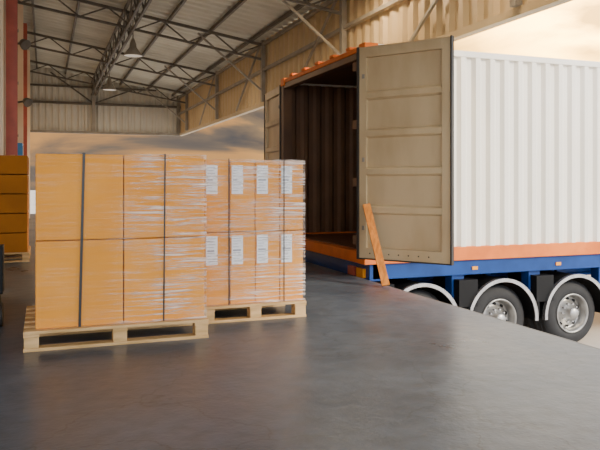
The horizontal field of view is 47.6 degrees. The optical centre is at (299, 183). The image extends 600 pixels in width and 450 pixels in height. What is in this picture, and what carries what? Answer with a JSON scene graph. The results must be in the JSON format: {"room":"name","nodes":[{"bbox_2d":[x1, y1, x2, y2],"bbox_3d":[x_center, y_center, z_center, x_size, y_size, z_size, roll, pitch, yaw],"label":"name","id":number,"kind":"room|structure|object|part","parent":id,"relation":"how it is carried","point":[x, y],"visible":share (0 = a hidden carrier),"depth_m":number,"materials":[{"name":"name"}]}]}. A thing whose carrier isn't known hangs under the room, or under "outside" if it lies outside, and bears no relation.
{"room":"loading area","nodes":[
{"label":"loading area","id":0,"kind":"room"},
{"bbox_2d":[0,0,5,154],"bbox_3d":[-7.166,-1.566,17.204,0.090,5.332,14.050,0,0,-21],"label":"wall","id":1,"kind":"structure","parent":0,"point":[2,2],"depth_m":10.74,"materials":[{"name":"beige paint"}]},
{"bbox_2d":[18,143,23,154],"bbox_3d":[-5.574,-2.150,13.422,0.210,3.500,0.450,0,0,-21],"label":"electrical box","id":2,"kind":"object","parent":1,"relation":"attached to","point":[20,145],"visible":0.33,"depth_m":13.23,"materials":[{"name":"blue paint"}]},
{"bbox_2d":[18,39,30,49],"bbox_3d":[-4.955,-2.472,12.007,0.380,0.197,0.195,0,0,-21],"label":"lamp","id":3,"kind":"object","parent":1,"relation":"attached to","point":[25,44],"visible":0.88,"depth_m":12.01,"materials":[{"name":"metal"}]},
{"bbox_2d":[18,98,32,106],"bbox_3d":[-5.659,-1.672,13.879,0.380,0.197,0.195,0,0,-21],"label":"lamp","id":4,"kind":"object","parent":1,"relation":"attached to","point":[27,102],"visible":0.93,"depth_m":13.88,"materials":[{"name":"metal"}]},
{"bbox_2d":[30,64,178,133],"bbox_3d":[-7.066,-3.047,24.767,5.400,2.354,0.040,0,0,-21],"label":"wall","id":5,"kind":"structure","parent":0,"point":[43,116],"depth_m":24.58,"materials":[{"name":"beige metal"}]},
{"bbox_2d":[30,72,180,135],"bbox_3d":[-7.034,-2.888,24.683,5.400,2.156,0.140,0,0,-21],"label":"trim","id":6,"kind":"structure","parent":5,"relation":"attached to","point":[93,103],"depth_m":24.49,"materials":[{"name":"metal"}]},
{"bbox_2d":[30,60,185,102],"bbox_3d":[-9.943,-4.056,21.902,12.615,2.410,0.060,0,0,-21],"label":"roof truss","id":7,"kind":"object","parent":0,"point":[45,64],"depth_m":23.20,"materials":[{"name":"grey metal"}]},
{"bbox_2d":[27,31,214,85],"bbox_3d":[-8.360,-4.056,17.690,12.615,2.410,0.060,0,0,-21],"label":"roof truss","id":8,"kind":"object","parent":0,"point":[32,33],"depth_m":18.93,"materials":[{"name":"grey metal"}]},
{"bbox_2d":[18,0,261,59],"bbox_3d":[-6.777,-4.056,13.477,12.615,2.410,0.060,0,0,-21],"label":"roof truss","id":9,"kind":"object","parent":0,"point":[217,34],"depth_m":14.83,"materials":[{"name":"grey metal"}]},
{"bbox_2d":[31,0,312,95],"bbox_3d":[-5.377,-4.336,9.543,12.400,2.056,29.650,0,0,-21],"label":"roof beams","id":10,"kind":"structure","parent":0,"point":[237,5],"depth_m":16.42,"materials":[{"name":"grey metal"}]},
{"bbox_2d":[91,0,151,95],"bbox_3d":[-2.253,-3.437,10.713,0.185,0.495,29.659,0,0,-21],"label":"girder","id":11,"kind":"object","parent":10,"relation":"attached to","point":[137,3],"visible":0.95,"depth_m":15.86,"materials":[{"name":"metal"}]},
{"bbox_2d":[23,0,326,94],"bbox_3d":[-5.271,-4.392,9.690,13.150,2.144,29.850,0,0,-21],"label":"ceiling","id":12,"kind":"structure","parent":0,"point":[253,16],"depth_m":17.09,"materials":[{"name":"grey metal"}]},
{"bbox_2d":[102,73,116,90],"bbox_3d":[-5.824,-3.324,20.780,0.440,0.913,0.440,0,0,-21],"label":"lamp","id":13,"kind":"object","parent":12,"relation":"hanging from","point":[109,86],"visible":0.92,"depth_m":20.70,"materials":[{"name":"metal"}]},
{"bbox_2d":[123,19,142,57],"bbox_3d":[-3.748,-3.324,15.257,0.440,0.913,0.440,0,0,-21],"label":"lamp","id":14,"kind":"object","parent":12,"relation":"hanging from","point":[132,51],"visible":0.95,"depth_m":15.19,"materials":[{"name":"metal"}]},
{"bbox_2d":[0,214,599,449],"bbox_3d":[-6.644,1.225,9.788,12.450,0.250,31.000,0,0,-21],"label":"floor","id":15,"kind":"structure","parent":0,"point":[369,365],"depth_m":3.73,"materials":[{"name":"concrete"}]},
{"bbox_2d":[0,244,3,325],"bbox_3d":[-2.840,0.440,5.666,0.730,1.319,1.793,0,0,-21],"label":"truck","id":16,"kind":"object","parent":15,"relation":"on","point":[1,245],"visible":1,"depth_m":5.25,"materials":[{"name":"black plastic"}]},
{"bbox_2d":[6,0,17,154],"bbox_3d":[-4.761,-1.521,11.244,0.200,5.242,0.260,0,0,-21],"label":"steel column","id":17,"kind":"structure","parent":15,"relation":"on","point":[11,5],"depth_m":11.13,"materials":[{"name":"red metal"}]},
{"bbox_2d":[4,246,30,262],"bbox_3d":[-4.595,1.032,9.880,1.250,0.135,1.070,0,0,-21],"label":"wooden pallet","id":18,"kind":"object","parent":15,"relation":"on","point":[25,257],"visible":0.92,"depth_m":9.59,"materials":[{"name":"brown wood"}]},
{"bbox_2d":[0,155,28,252],"bbox_3d":[-4.589,0.277,9.879,1.192,1.374,0.992,0,0,-21],"label":"cardboard boxes","id":19,"kind":"object","parent":18,"relation":"on","point":[14,169],"visible":0.95,"depth_m":9.57},
{"bbox_2d":[18,0,22,142],"bbox_3d":[-5.922,-1.521,14.333,0.200,5.242,0.260,0,0,-21],"label":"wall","id":20,"kind":"structure","parent":15,"relation":"on","point":[20,6],"depth_m":14.23,"materials":[{"name":"beige paint"}]},
{"bbox_2d":[23,23,26,154],"bbox_3d":[-7.153,-1.521,17.609,0.200,5.242,0.260,0,0,-21],"label":"steel column","id":21,"kind":"structure","parent":15,"relation":"on","point":[24,24],"depth_m":17.51,"materials":[{"name":"red metal"}]},
{"bbox_2d":[27,50,30,219],"bbox_3d":[-8.490,-1.521,21.166,0.200,5.242,0.260,0,0,-21],"label":"steel column","id":22,"kind":"structure","parent":15,"relation":"on","point":[28,51],"depth_m":21.07,"materials":[{"name":"beige metal"}]},
{"bbox_2d":[23,306,208,352],"bbox_3d":[-1.407,1.032,5.122,1.230,0.135,1.020,0,0,-21],"label":"wooden pallet","id":23,"kind":"object","parent":15,"relation":"on","point":[31,335],"visible":0.55,"depth_m":4.67,"materials":[{"name":"brown wood"}]},
{"bbox_2d":[35,153,206,328],"bbox_3d":[-1.387,0.376,5.147,1.171,1.176,0.988,0,0,-21],"label":"boxes","id":24,"kind":"object","parent":23,"relation":"on","point":[119,238],"visible":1,"depth_m":4.69,"materials":[{"name":"cardboard"}]},
{"bbox_2d":[204,299,305,323],"bbox_3d":[-0.556,1.032,6.014,0.870,0.135,1.150,0,0,-21],"label":"wooden pallet","id":25,"kind":"object","parent":15,"relation":"on","point":[298,307],"visible":0.27,"depth_m":5.49,"materials":[{"name":"brown wood"}]},
{"bbox_2d":[204,159,304,305],"bbox_3d":[-0.551,0.381,6.015,0.870,1.166,1.112,0,0,-21],"label":"boxes","id":26,"kind":"object","parent":25,"relation":"on","point":[253,210],"visible":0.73,"depth_m":5.51,"materials":[{"name":"cardboard"}]},
{"bbox_2d":[363,203,389,285],"bbox_3d":[0.831,0.655,7.459,0.093,0.876,0.528,0,0,-21],"label":"wooden plank","id":27,"kind":"object","parent":15,"relation":"on","point":[368,213],"visible":1,"depth_m":7.43,"materials":[{"name":"brown wood"}]},
{"bbox_2d":[304,261,599,349],"bbox_3d":[-0.812,1.626,11.980,0.250,1.048,31.000,0,0,-21],"label":"trim","id":28,"kind":"structure","parent":15,"relation":"attached to","point":[304,261],"depth_m":5.79,"materials":[{"name":"metal"}]},
{"bbox_2d":[286,0,340,14],"bbox_3d":[-5.193,-4.056,9.265,12.615,2.410,0.060,0,0,-21],"label":"roof truss","id":29,"kind":"object","parent":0,"point":[304,2],"depth_m":11.30,"materials":[{"name":"grey metal"}]},
{"bbox_2d":[180,0,533,132],"bbox_3d":[0.708,-2.615,11.831,0.050,1.490,29.650,0,0,-21],"label":"wall","id":30,"kind":"structure","parent":0,"point":[396,24],"depth_m":12.23,"materials":[{"name":"beige metal"}]},
{"bbox_2d":[143,0,572,135],"bbox_3d":[-0.033,-2.596,11.552,1.693,1.572,29.650,0,0,-21],"label":"trim","id":31,"kind":"structure","parent":30,"relation":"attached to","point":[519,11],"depth_m":12.12,"materials":[{"name":"metal"}]},
{"label":"outside","id":32,"kind":"structure","parent":0,"visible":0},
{"bbox_2d":[30,190,599,348],"bbox_3d":[37.974,2.250,83.714,370.000,0.200,370.000,0,0,-21],"label":"ground","id":33,"kind":"structure","parent":32,"point":[592,338],"depth_m":9.98,"materials":[{"name":"concrete"}]},
{"bbox_2d":[303,249,599,341],"bbox_3d":[5.772,1.548,11.416,11.760,1.203,3.114,0,0,-21],"label":"semi-trailer","id":34,"kind":"object","parent":33,"relation":"on","point":[554,295],"visible":0.44,"depth_m":8.80,"materials":[{"name":"blue paint"}]},
{"bbox_2d":[264,35,599,265],"bbox_3d":[5.795,-0.365,11.519,12.259,2.614,5.188,0,0,-21],"label":"shipping container","id":35,"kind":"object","parent":34,"relation":"on","point":[455,155],"visible":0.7,"depth_m":8.65,"materials":[{"name":"white metal"}]},
{"bbox_3d":[-0.407,-0.354,11.315,0.127,2.443,1.202,0,0,-16],"label":"door","id":36,"kind":"part","parent":35,"relation":"part of","materials":[{"name":"paint"}]},
{"bbox_3d":[1.133,-0.354,7.567,1.225,2.443,0.189,0,0,38],"label":"door","id":37,"kind":"part","parent":35,"relation":"part of","materials":[{"name":"paint"}]}
]}

